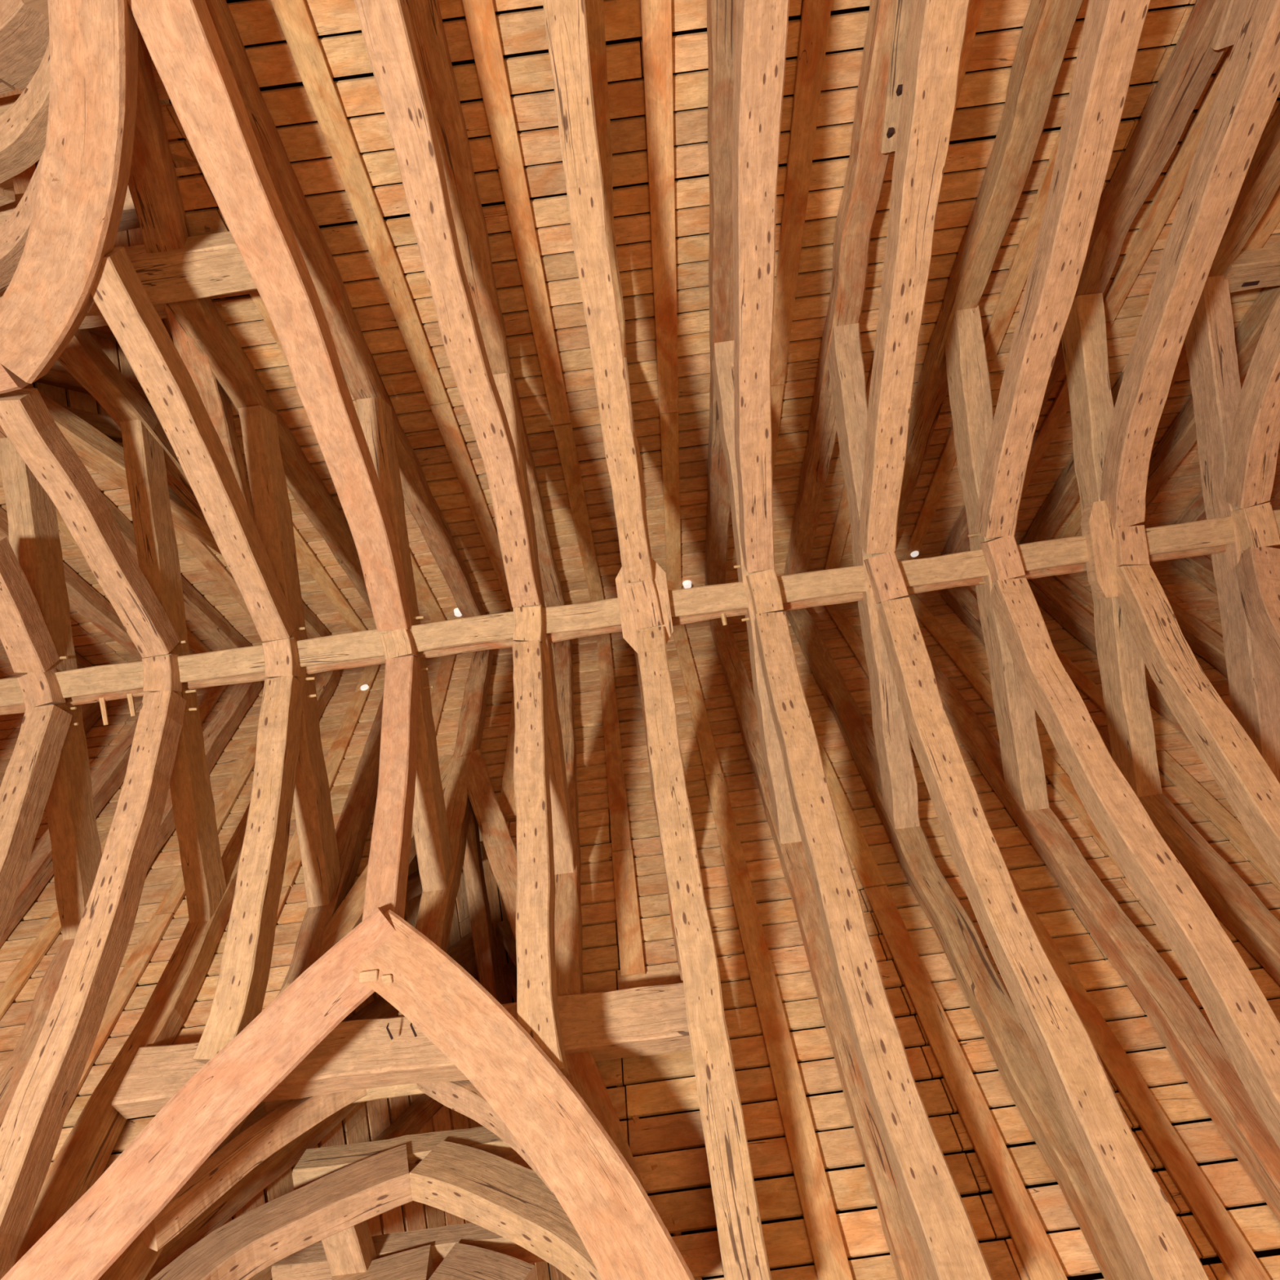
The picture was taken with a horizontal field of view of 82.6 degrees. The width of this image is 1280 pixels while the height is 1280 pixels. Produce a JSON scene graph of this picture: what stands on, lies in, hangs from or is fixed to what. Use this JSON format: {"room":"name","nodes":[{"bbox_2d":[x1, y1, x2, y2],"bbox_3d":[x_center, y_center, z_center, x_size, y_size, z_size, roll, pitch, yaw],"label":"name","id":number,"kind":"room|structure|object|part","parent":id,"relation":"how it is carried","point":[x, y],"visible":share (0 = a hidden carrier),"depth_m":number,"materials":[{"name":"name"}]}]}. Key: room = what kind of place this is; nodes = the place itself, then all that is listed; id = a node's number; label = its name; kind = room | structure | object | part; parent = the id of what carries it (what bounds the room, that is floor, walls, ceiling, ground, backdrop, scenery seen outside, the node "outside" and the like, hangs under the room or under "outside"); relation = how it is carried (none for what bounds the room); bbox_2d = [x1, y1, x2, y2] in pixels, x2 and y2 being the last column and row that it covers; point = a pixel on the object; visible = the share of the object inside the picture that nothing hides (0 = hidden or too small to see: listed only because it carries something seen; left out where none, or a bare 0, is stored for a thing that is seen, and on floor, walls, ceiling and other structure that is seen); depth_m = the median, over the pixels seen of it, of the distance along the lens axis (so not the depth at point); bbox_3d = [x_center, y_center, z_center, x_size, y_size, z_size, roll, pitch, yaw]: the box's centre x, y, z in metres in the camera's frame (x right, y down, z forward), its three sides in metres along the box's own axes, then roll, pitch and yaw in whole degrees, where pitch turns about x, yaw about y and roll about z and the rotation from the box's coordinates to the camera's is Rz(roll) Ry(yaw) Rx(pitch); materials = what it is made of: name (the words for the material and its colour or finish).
{"room":"church attic","nodes":[
{"label":"church attic","id":0,"kind":"room"},
{"bbox_2d":[0,57,239,447],"bbox_3d":[-2.760,-2.613,3.688,2.237,2.648,4.362,-8,-90,0],"label":"ceiling","id":1,"kind":"structure","parent":0,"point":[77,400],"depth_m":4.00,"materials":[{"name":"brown wood"}]},
{"bbox_2d":[0,0,169,115],"bbox_3d":[-2.711,-2.233,3.711,2.002,2.250,0.157,-8,-90,0],"label":"truss","id":2,"kind":"object","parent":1,"relation":"attached to","point":[24,35],"visible":0.02,"depth_m":2.74,"materials":[{"name":"brown wood"}]},
{"bbox_2d":[0,38,204,342],"bbox_3d":[-2.659,-1.823,3.569,1.860,2.532,0.158,-8,-90,0],"label":"truss","id":3,"kind":"object","parent":1,"relation":"attached to","point":[24,126],"visible":0.1,"depth_m":2.70,"materials":[{"name":"brown wood"}]},
{"bbox_2d":[0,147,235,409],"bbox_3d":[-2.587,-1.473,3.612,1.454,2.446,0.154,-8,-90,0],"label":"truss","id":4,"kind":"object","parent":1,"relation":"attached to","point":[14,230],"visible":0.07,"depth_m":2.77,"materials":[{"name":"brown wood"}]},
{"bbox_2d":[222,728,702,1279],"bbox_3d":[-0.834,2.769,3.686,2.240,2.650,4.360,-8,-90,0],"label":"ceiling","id":5,"kind":"structure","parent":0,"point":[417,1215],"depth_m":4.05,"materials":[{"name":"brown wood"}]},
{"bbox_2d":[144,962,601,1279],"bbox_3d":[-0.886,2.188,3.511,2.055,2.648,0.159,-8,-90,0],"label":"truss","id":6,"kind":"object","parent":5,"relation":"attached to","point":[471,1175],"visible":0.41,"depth_m":2.81,"materials":[{"name":"brown wood"}]},
{"bbox_2d":[142,920,606,1251],"bbox_3d":[-0.965,1.769,3.634,1.727,2.401,0.438,-8,-90,0],"label":"truss","id":7,"kind":"object","parent":5,"relation":"attached to","point":[259,1137],"visible":0.27,"depth_m":2.88,"materials":[{"name":"brown wood"}]},
{"bbox_2d":[248,1093,545,1279],"bbox_3d":[-0.858,2.570,3.748,1.993,2.171,0.160,-8,-90,0],"label":"truss","id":8,"kind":"object","parent":5,"relation":"attached to","point":[468,1251],"visible":0.23,"depth_m":3.02,"materials":[{"name":"brown wood"}]},
{"bbox_2d":[320,1220,377,1277],"bbox_3d":[-1.183,2.453,2.952,0.147,0.140,0.329,-12,-90,0],"label":"strut","id":9,"kind":"object","parent":8,"relation":"attached to","point":[352,1250],"visible":0.6,"depth_m":2.90,"materials":[{"name":"brown wood"}]},
{"bbox_2d":[0,0,1279,679],"bbox_3d":[-0.321,-1.397,3.911,12.921,3.901,2.548,-8,-90,0],"label":"ceiling","id":10,"kind":"structure","parent":0,"point":[256,21],"depth_m":3.48,"materials":[{"name":"brown wood"}]},
{"bbox_2d":[0,506,149,947],"bbox_3d":[-3.560,0.314,3.740,0.206,3.787,5.094,-8,-90,0],"label":"roof truss","id":11,"kind":"object","parent":10,"relation":"attached to","point":[83,598],"visible":0.38,"depth_m":4.70,"materials":[{"name":"brown wood"}]},
{"bbox_2d":[75,652,109,734],"bbox_3d":[-4.156,0.394,3.738,0.202,3.786,5.088,-8,-90,0],"label":"roof truss","id":12,"kind":"object","parent":10,"relation":"attached to","point":[91,713],"visible":0.13,"depth_m":5.43,"materials":[{"name":"brown wood"}]},
{"bbox_2d":[0,231,257,313],"bbox_3d":[-3.060,-1.424,3.096,2.937,0.240,0.219,-8,-90,0],"label":"horizontal beam","id":13,"kind":"structure","parent":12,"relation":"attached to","point":[212,264],"depth_m":3.04,"materials":[{"name":"brown wood"}]},
{"bbox_2d":[0,470,211,653],"bbox_3d":[-3.394,-0.541,4.548,0.105,2.551,1.666,-8,-90,0],"label":"rafter","id":14,"kind":"object","parent":10,"relation":"attached to","point":[195,644],"visible":0.1,"depth_m":5.34,"materials":[{"name":"brown wood"}]},
{"bbox_2d":[22,384,222,555],"bbox_3d":[-3.192,-1.371,3.223,0.195,2.739,2.166,-40,-90,0],"label":"rafter","id":15,"kind":"object","parent":10,"relation":"attached to","point":[96,451],"visible":0.47,"depth_m":3.84,"materials":[{"name":"brown wood"}]},
{"bbox_2d":[62,405,122,442],"bbox_3d":[-2.861,-1.185,4.260,0.548,1.113,0.122,-8,-90,0],"label":"rafter","id":16,"kind":"object","parent":15,"relation":"attached to","point":[104,424],"visible":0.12,"depth_m":3.96,"materials":[{"name":"brown wood"}]},
{"bbox_2d":[128,26,255,524],"bbox_3d":[-2.025,-1.528,3.221,0.192,2.736,2.168,25,-90,0],"label":"rafter","id":17,"kind":"object","parent":10,"relation":"attached to","point":[153,183],"visible":0.42,"depth_m":2.90,"materials":[{"name":"brown wood"}]},
{"bbox_2d":[173,524,251,617],"bbox_3d":[-2.760,-0.328,5.001,0.107,1.642,1.077,-8,-90,0],"label":"rafter","id":18,"kind":"object","parent":10,"relation":"attached to","point":[199,549],"visible":0.31,"depth_m":4.72,"materials":[{"name":"brown wood"}]},
{"bbox_2d":[90,246,383,1063],"bbox_3d":[-1.770,0.076,4.119,0.201,3.027,3.539,-8,-90,0],"label":"roof truss","id":19,"kind":"object","parent":10,"relation":"attached to","point":[260,557],"visible":0.77,"depth_m":3.42,"materials":[{"name":"brown wood"}]},
{"bbox_2d":[0,0,137,393],"bbox_3d":[-2.343,-1.339,2.465,2.105,0.942,0.595,-26,-90,0],"label":"brace","id":20,"kind":"object","parent":19,"relation":"attached to","point":[76,219],"visible":0.96,"depth_m":2.43,"materials":[{"name":"brown wood"}]},
{"bbox_3d":[-2.882,-1.068,2.776,0.941,0.321,0.279,0,-90,0],"label":"curved leg","id":21,"kind":"part","parent":20,"relation":"part of","materials":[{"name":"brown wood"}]},
{"bbox_2d":[247,481,367,631],"bbox_3d":[-2.165,-0.406,5.002,0.103,1.643,1.077,-8,-90,0],"label":"rafter","id":22,"kind":"object","parent":10,"relation":"attached to","point":[304,551],"visible":0.52,"depth_m":5.00,"materials":[{"name":"brown wood"}]},
{"bbox_2d":[127,0,493,1017],"bbox_3d":[-1.242,-0.388,3.740,0.229,3.787,4.319,-7,-90,0],"label":"roof truss","id":23,"kind":"object","parent":10,"relation":"attached to","point":[196,48],"visible":0.91,"depth_m":3.16,"materials":[{"name":"brown wood"}]},
{"bbox_2d":[0,906,694,1279],"bbox_3d":[-0.934,1.575,2.468,2.119,1.015,1.083,-8,-90,0],"label":"rib","id":24,"kind":"object","parent":23,"relation":"attached to","point":[620,1227],"visible":1,"depth_m":2.44,"materials":[{"name":"brown wood"}]},
{"bbox_3d":[-1.421,1.571,2.527,1.319,0.795,0.265,-44,-90,0],"label":"curved leg","id":25,"kind":"part","parent":24,"relation":"part of","materials":[{"name":"brown wood"}]},
{"bbox_3d":[-0.451,1.533,2.468,1.457,1.015,0.320,32,-90,0],"label":"curved leg","id":26,"kind":"part","parent":24,"relation":"part of","materials":[{"name":"brown wood"}]},
{"bbox_2d":[111,982,691,1119],"bbox_3d":[-0.943,1.690,3.017,2.341,0.279,0.244,-8,-90,0],"label":"horizontal beam","id":27,"kind":"structure","parent":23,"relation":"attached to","point":[645,1020],"depth_m":2.94,"materials":[{"name":"brown wood"}]},
{"bbox_2d":[462,807,502,1004],"bbox_3d":[-0.924,2.074,4.461,0.108,0.165,2.451,-8,-90,0],"label":"rafter","id":28,"kind":"structure","parent":23,"relation":"attached to","point":[473,867],"depth_m":4.40,"materials":[{"name":"brown wood"}]},
{"bbox_2d":[247,289,446,622],"bbox_3d":[-1.609,-0.778,4.547,0.111,2.550,1.667,-8,-90,0],"label":"rafter","id":29,"kind":"object","parent":10,"relation":"attached to","point":[424,594],"visible":0.2,"depth_m":5.11,"materials":[{"name":"brown wood"}]},
{"bbox_2d":[270,0,513,611],"bbox_3d":[-1.071,-1.243,3.947,0.109,3.752,2.445,-8,-90,0],"label":"rafter","id":30,"kind":"object","parent":10,"relation":"attached to","point":[295,20],"visible":0.8,"depth_m":3.16,"materials":[{"name":"brown wood"}]},
{"bbox_2d":[453,608,462,617],"bbox_3d":[-1.362,-0.211,5.470,0.072,0.077,0.072,-8,-90,0],"label":"ceiling vent","id":31,"kind":"object","parent":10,"relation":"in","point":[457,613],"visible":0.7,"depth_m":5.44,"materials":[{"name":"white plastic"}]},
{"bbox_2d":[354,0,583,1078],"bbox_3d":[-0.598,-0.471,3.738,0.240,3.787,4.315,-7,-90,0],"label":"roof truss","id":32,"kind":"object","parent":10,"relation":"attached to","point":[406,42],"visible":0.98,"depth_m":3.04,"materials":[{"name":"brown wood"}]},
{"bbox_2d":[462,0,604,602],"bbox_3d":[-0.453,-1.325,3.947,0.107,3.752,2.445,-7,-90,0],"label":"rafter","id":33,"kind":"object","parent":10,"relation":"attached to","point":[480,15],"visible":0.92,"depth_m":3.25,"materials":[{"name":"brown wood"}]},
{"bbox_2d":[542,0,772,1279],"bbox_3d":[0.029,-0.161,3.739,0.263,3.787,5.092,-8,-90,0],"label":"roof truss","id":34,"kind":"object","parent":10,"relation":"attached to","point":[575,28],"visible":1,"depth_m":2.76,"materials":[{"name":"brown wood"}]},
{"bbox_2d":[0,509,1279,724],"bbox_3d":[-0.751,0.017,3.744,11.116,0.170,0.305,-8,-90,0],"label":"ridge beam","id":35,"kind":"structure","parent":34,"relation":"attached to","point":[101,684],"depth_m":3.66,"materials":[{"name":"brown wood"}]},
{"bbox_3d":[0.021,-0.172,3.636,0.250,0.070,0.470,-8,-90,0],"label":"joint plate","id":36,"kind":"part","parent":34,"relation":"part of","materials":[{"name":"brown wood"}]},
{"bbox_2d":[640,0,681,590],"bbox_3d":[0.150,-1.405,3.947,0.112,3.754,2.447,-6,-90,0],"label":"rafter","id":37,"kind":"object","parent":10,"relation":"attached to","point":[655,15],"visible":0.89,"depth_m":3.31,"materials":[{"name":"brown wood"}]},
{"bbox_2d":[682,580,691,588],"bbox_3d":[0.356,-0.422,5.497,0.072,0.077,0.072,-8,-90,0],"label":"ceiling vent","id":38,"kind":"object","parent":10,"relation":"in","point":[686,584],"visible":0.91,"depth_m":5.47,"materials":[{"name":"white plastic"}]},
{"bbox_2d":[770,0,831,479],"bbox_3d":[0.743,-1.485,3.947,0.106,3.752,2.448,-7,-90,0],"label":"rafter","id":39,"kind":"object","parent":10,"relation":"attached to","point":[815,14],"visible":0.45,"depth_m":3.15,"materials":[{"name":"brown wood"}]},
{"bbox_2d":[824,0,984,569],"bbox_3d":[1.322,-1.562,3.947,0.119,3.751,2.447,-8,-90,0],"label":"rafter","id":40,"kind":"object","parent":10,"relation":"attached to","point":[842,524],"visible":0.25,"depth_m":4.78,"materials":[{"name":"brown wood"}]},
{"bbox_2d":[910,551,919,557],"bbox_3d":[2.060,-0.660,5.480,0.072,0.077,0.072,-8,-90,0],"label":"ceiling vent","id":41,"kind":"object","parent":10,"relation":"in","point":[914,553],"visible":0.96,"depth_m":5.46,"materials":[{"name":"white plastic"}]},
{"bbox_2d":[902,124,1062,560],"bbox_3d":[1.917,-1.641,3.947,0.113,3.752,2.446,-8,-90,0],"label":"rafter","id":42,"kind":"object","parent":10,"relation":"attached to","point":[1018,273],"visible":0.48,"depth_m":3.83,"materials":[{"name":"brown wood"}]},
{"bbox_2d":[784,0,1209,1279],"bbox_3d":[1.202,-0.322,3.738,0.209,3.786,5.092,-8,-90,0],"label":"roof truss","id":43,"kind":"object","parent":10,"relation":"attached to","point":[1041,1048],"visible":0.99,"depth_m":2.94,"materials":[{"name":"brown wood"}]},
{"bbox_2d":[896,0,1279,1223],"bbox_3d":[1.808,-0.403,3.739,0.238,3.786,5.095,-8,-90,0],"label":"roof truss","id":44,"kind":"object","parent":10,"relation":"attached to","point":[1234,1073],"visible":0.88,"depth_m":3.02,"materials":[{"name":"brown wood"}]},
{"bbox_2d":[941,0,1279,985],"bbox_3d":[2.377,-0.481,3.740,0.271,3.789,5.091,-7,-90,0],"label":"roof truss","id":45,"kind":"object","parent":10,"relation":"attached to","point":[1136,625],"visible":0.8,"depth_m":3.23,"materials":[{"name":"brown wood"}]},
{"bbox_3d":[2.317,-0.451,3.651,0.140,0.070,0.480,-8,-90,0],"label":"joint plate","id":46,"kind":"part","parent":45,"relation":"part of","materials":[{"name":"brown wood"}]},
{"bbox_2d":[1020,44,1234,499],"bbox_3d":[2.507,-1.720,3.947,0.110,3.750,2.447,-8,-90,0],"label":"rafter","id":47,"kind":"object","parent":10,"relation":"attached to","point":[1172,184],"visible":0.44,"depth_m":3.57,"materials":[{"name":"brown wood"}]},
{"bbox_2d":[1019,105,1279,782],"bbox_3d":[2.964,-0.557,3.739,0.334,3.791,5.095,-7,-90,0],"label":"roof truss","id":48,"kind":"object","parent":10,"relation":"attached to","point":[1237,429],"visible":0.64,"depth_m":3.65,"materials":[{"name":"brown wood"}]},
{"bbox_2d":[1058,186,1279,538],"bbox_3d":[3.103,-1.800,3.947,0.108,3.751,2.445,-8,-90,0],"label":"rafter","id":49,"kind":"object","parent":10,"relation":"attached to","point":[1270,219],"visible":0.13,"depth_m":3.64,"materials":[{"name":"brown wood"}]},
{"bbox_2d":[1172,489,1217,595],"bbox_3d":[4.155,-0.714,3.739,0.158,3.785,5.092,-8,-90,0],"label":"roof truss","id":50,"kind":"object","parent":10,"relation":"attached to","point":[1199,568],"visible":0.21,"depth_m":5.37,"materials":[{"name":"brown wood"}]},
{"bbox_2d":[1128,285,1279,678],"bbox_3d":[3.560,-0.638,3.738,0.160,3.786,5.092,-8,-90,0],"label":"roof truss","id":51,"kind":"object","parent":10,"relation":"attached to","point":[1180,437],"visible":0.3,"depth_m":4.61,"materials":[{"name":"brown wood"}]},
{"bbox_2d":[1223,245,1279,293],"bbox_3d":[3.192,-1.889,3.690,0.548,0.196,0.184,-8,-90,0],"label":"trimmer","id":52,"kind":"object","parent":51,"relation":"attached to","point":[1260,268],"visible":0.84,"depth_m":3.63,"materials":[{"name":"brown wood"}]},
{"bbox_2d":[0,0,1279,1279],"bbox_3d":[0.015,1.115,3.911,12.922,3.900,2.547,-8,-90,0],"label":"ceiling","id":53,"kind":"structure","parent":0,"point":[787,1243],"depth_m":3.43,"materials":[{"name":"brown wood"}]},
{"bbox_2d":[0,684,228,1019],"bbox_3d":[-3.125,1.481,3.947,0.109,3.752,2.445,-8,-90,0],"label":"rafter","id":54,"kind":"object","parent":53,"relation":"attached to","point":[17,979],"visible":0.37,"depth_m":3.75,"materials":[{"name":"brown wood"}]},
{"bbox_2d":[0,426,262,1127],"bbox_3d":[-2.897,0.621,3.739,0.314,3.787,4.316,-10,-90,0],"label":"roof truss","id":55,"kind":"object","parent":53,"relation":"attached to","point":[48,767],"visible":0.57,"depth_m":3.65,"materials":[{"name":"brown wood"}]},
{"bbox_2d":[70,733,257,1106],"bbox_3d":[-2.529,1.401,3.947,0.108,3.751,2.447,-8,-90,0],"label":"rafter","id":56,"kind":"object","parent":53,"relation":"attached to","point":[134,968],"visible":0.52,"depth_m":3.74,"materials":[{"name":"brown wood"}]},
{"bbox_2d":[0,328,340,1279],"bbox_3d":[-2.333,0.543,3.740,0.222,3.789,4.318,-8,-90,0],"label":"roof truss","id":57,"kind":"object","parent":53,"relation":"attached to","point":[167,749],"visible":0.74,"depth_m":3.28,"materials":[{"name":"brown wood"}]},
{"bbox_2d":[98,754,453,1279],"bbox_3d":[-1.569,1.689,3.224,0.194,2.738,2.168,25,-90,0],"label":"rafter","id":58,"kind":"object","parent":53,"relation":"attached to","point":[137,1260],"visible":0.19,"depth_m":3.48,"materials":[{"name":"brown wood"}]},
{"bbox_2d":[405,843,483,902],"bbox_3d":[-1.301,1.418,4.261,0.546,1.115,0.116,-8,-90,0],"label":"rafter","id":59,"kind":"object","parent":58,"relation":"attached to","point":[414,886],"visible":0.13,"depth_m":4.17,"materials":[{"name":"brown wood"}]},
{"bbox_2d":[275,664,380,924],"bbox_3d":[-1.986,0.935,4.548,0.111,2.551,1.664,-8,-90,0],"label":"rafter","id":60,"kind":"object","parent":53,"relation":"attached to","point":[336,753],"visible":0.42,"depth_m":4.84,"materials":[{"name":"brown wood"}]},
{"bbox_2d":[360,684,368,690],"bbox_3d":[-2.047,0.367,5.433,0.072,0.077,0.072,-8,-90,0],"label":"roof vent","id":61,"kind":"object","parent":60,"relation":"attached to","point":[363,687],"visible":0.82,"depth_m":5.41,"materials":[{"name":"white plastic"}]},
{"bbox_2d":[431,654,456,733],"bbox_3d":[-1.430,0.564,5.001,0.103,1.644,1.076,-8,-90,0],"label":"rafter","id":62,"kind":"object","parent":53,"relation":"attached to","point":[442,680],"visible":0.35,"depth_m":5.33,"materials":[{"name":"brown wood"}]},
{"bbox_2d":[499,692,516,818],"bbox_3d":[-0.830,0.488,4.996,0.110,1.652,1.084,-8,-90,0],"label":"rafter","id":63,"kind":"object","parent":53,"relation":"attached to","point":[507,802],"visible":0.29,"depth_m":4.44,"materials":[{"name":"brown wood"}]},
{"bbox_2d":[457,749,645,1191],"bbox_3d":[-0.405,1.529,3.222,0.193,2.739,2.165,-40,-90,0],"label":"rafter","id":64,"kind":"object","parent":53,"relation":"attached to","point":[585,1077],"visible":0.47,"depth_m":3.65,"materials":[{"name":"brown wood"}]},
{"bbox_2d":[502,811,513,830],"bbox_3d":[-0.867,1.062,4.490,0.357,0.652,0.115,-8,-90,0],"label":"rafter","id":65,"kind":"object","parent":64,"relation":"attached to","point":[504,814],"visible":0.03,"depth_m":4.18,"materials":[{"name":"brown wood"}]},
{"bbox_2d":[596,633,645,977],"bbox_3d":[-0.166,0.693,4.547,0.111,2.552,1.669,-9,-90,0],"label":"rafter","id":66,"kind":"object","parent":53,"relation":"attached to","point":[628,927],"visible":0.95,"depth_m":3.97,"materials":[{"name":"brown wood"}]},
{"bbox_2d":[672,624,853,1279],"bbox_3d":[0.466,1.002,3.947,0.111,3.754,2.446,-9,-90,0],"label":"rafter","id":67,"kind":"object","parent":53,"relation":"attached to","point":[830,1260],"visible":0.94,"depth_m":3.02,"materials":[{"name":"brown wood"}]},
{"bbox_2d":[705,0,992,1279],"bbox_3d":[0.601,-0.244,3.739,0.211,3.789,5.092,-8,-90,0],"label":"roof truss","id":68,"kind":"object","parent":53,"relation":"attached to","point":[929,1233],"visible":0.97,"depth_m":2.88,"materials":[{"name":"brown wood"}]},
{"bbox_2d":[814,729,1067,1279],"bbox_3d":[1.088,0.919,3.947,0.110,3.754,2.449,-10,-90,0],"label":"rafter","id":69,"kind":"object","parent":53,"relation":"attached to","point":[1039,1260],"visible":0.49,"depth_m":2.80,"materials":[{"name":"brown wood"}]},
{"bbox_2d":[901,593,1124,875],"bbox_3d":[2.273,0.761,3.947,0.110,3.752,2.451,-10,-90,0],"label":"rafter","id":70,"kind":"object","parent":53,"relation":"attached to","point":[1055,775],"visible":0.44,"depth_m":4.62,"materials":[{"name":"brown wood"}]},
{"bbox_2d":[824,604,1271,1279],"bbox_3d":[1.677,0.841,3.947,0.103,3.753,2.449,-10,-90,0],"label":"rafter","id":71,"kind":"object","parent":53,"relation":"attached to","point":[1224,1235],"visible":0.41,"depth_m":2.60,"materials":[{"name":"brown wood"}]},
{"bbox_2d":[1053,573,1231,711],"bbox_3d":[3.423,0.608,3.947,0.102,3.751,2.444,-8,-90,0],"label":"rafter","id":72,"kind":"object","parent":53,"relation":"attached to","point":[1067,580],"visible":0.15,"depth_m":5.47,"materials":[{"name":"brown wood"}]},
{"bbox_2d":[1052,643,1279,889],"bbox_3d":[2.862,0.684,3.947,0.107,3.752,2.449,-9,-90,0],"label":"rafter","id":73,"kind":"object","parent":53,"relation":"attached to","point":[1220,817],"visible":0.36,"depth_m":3.76,"materials":[{"name":"brown wood"}]}
]}

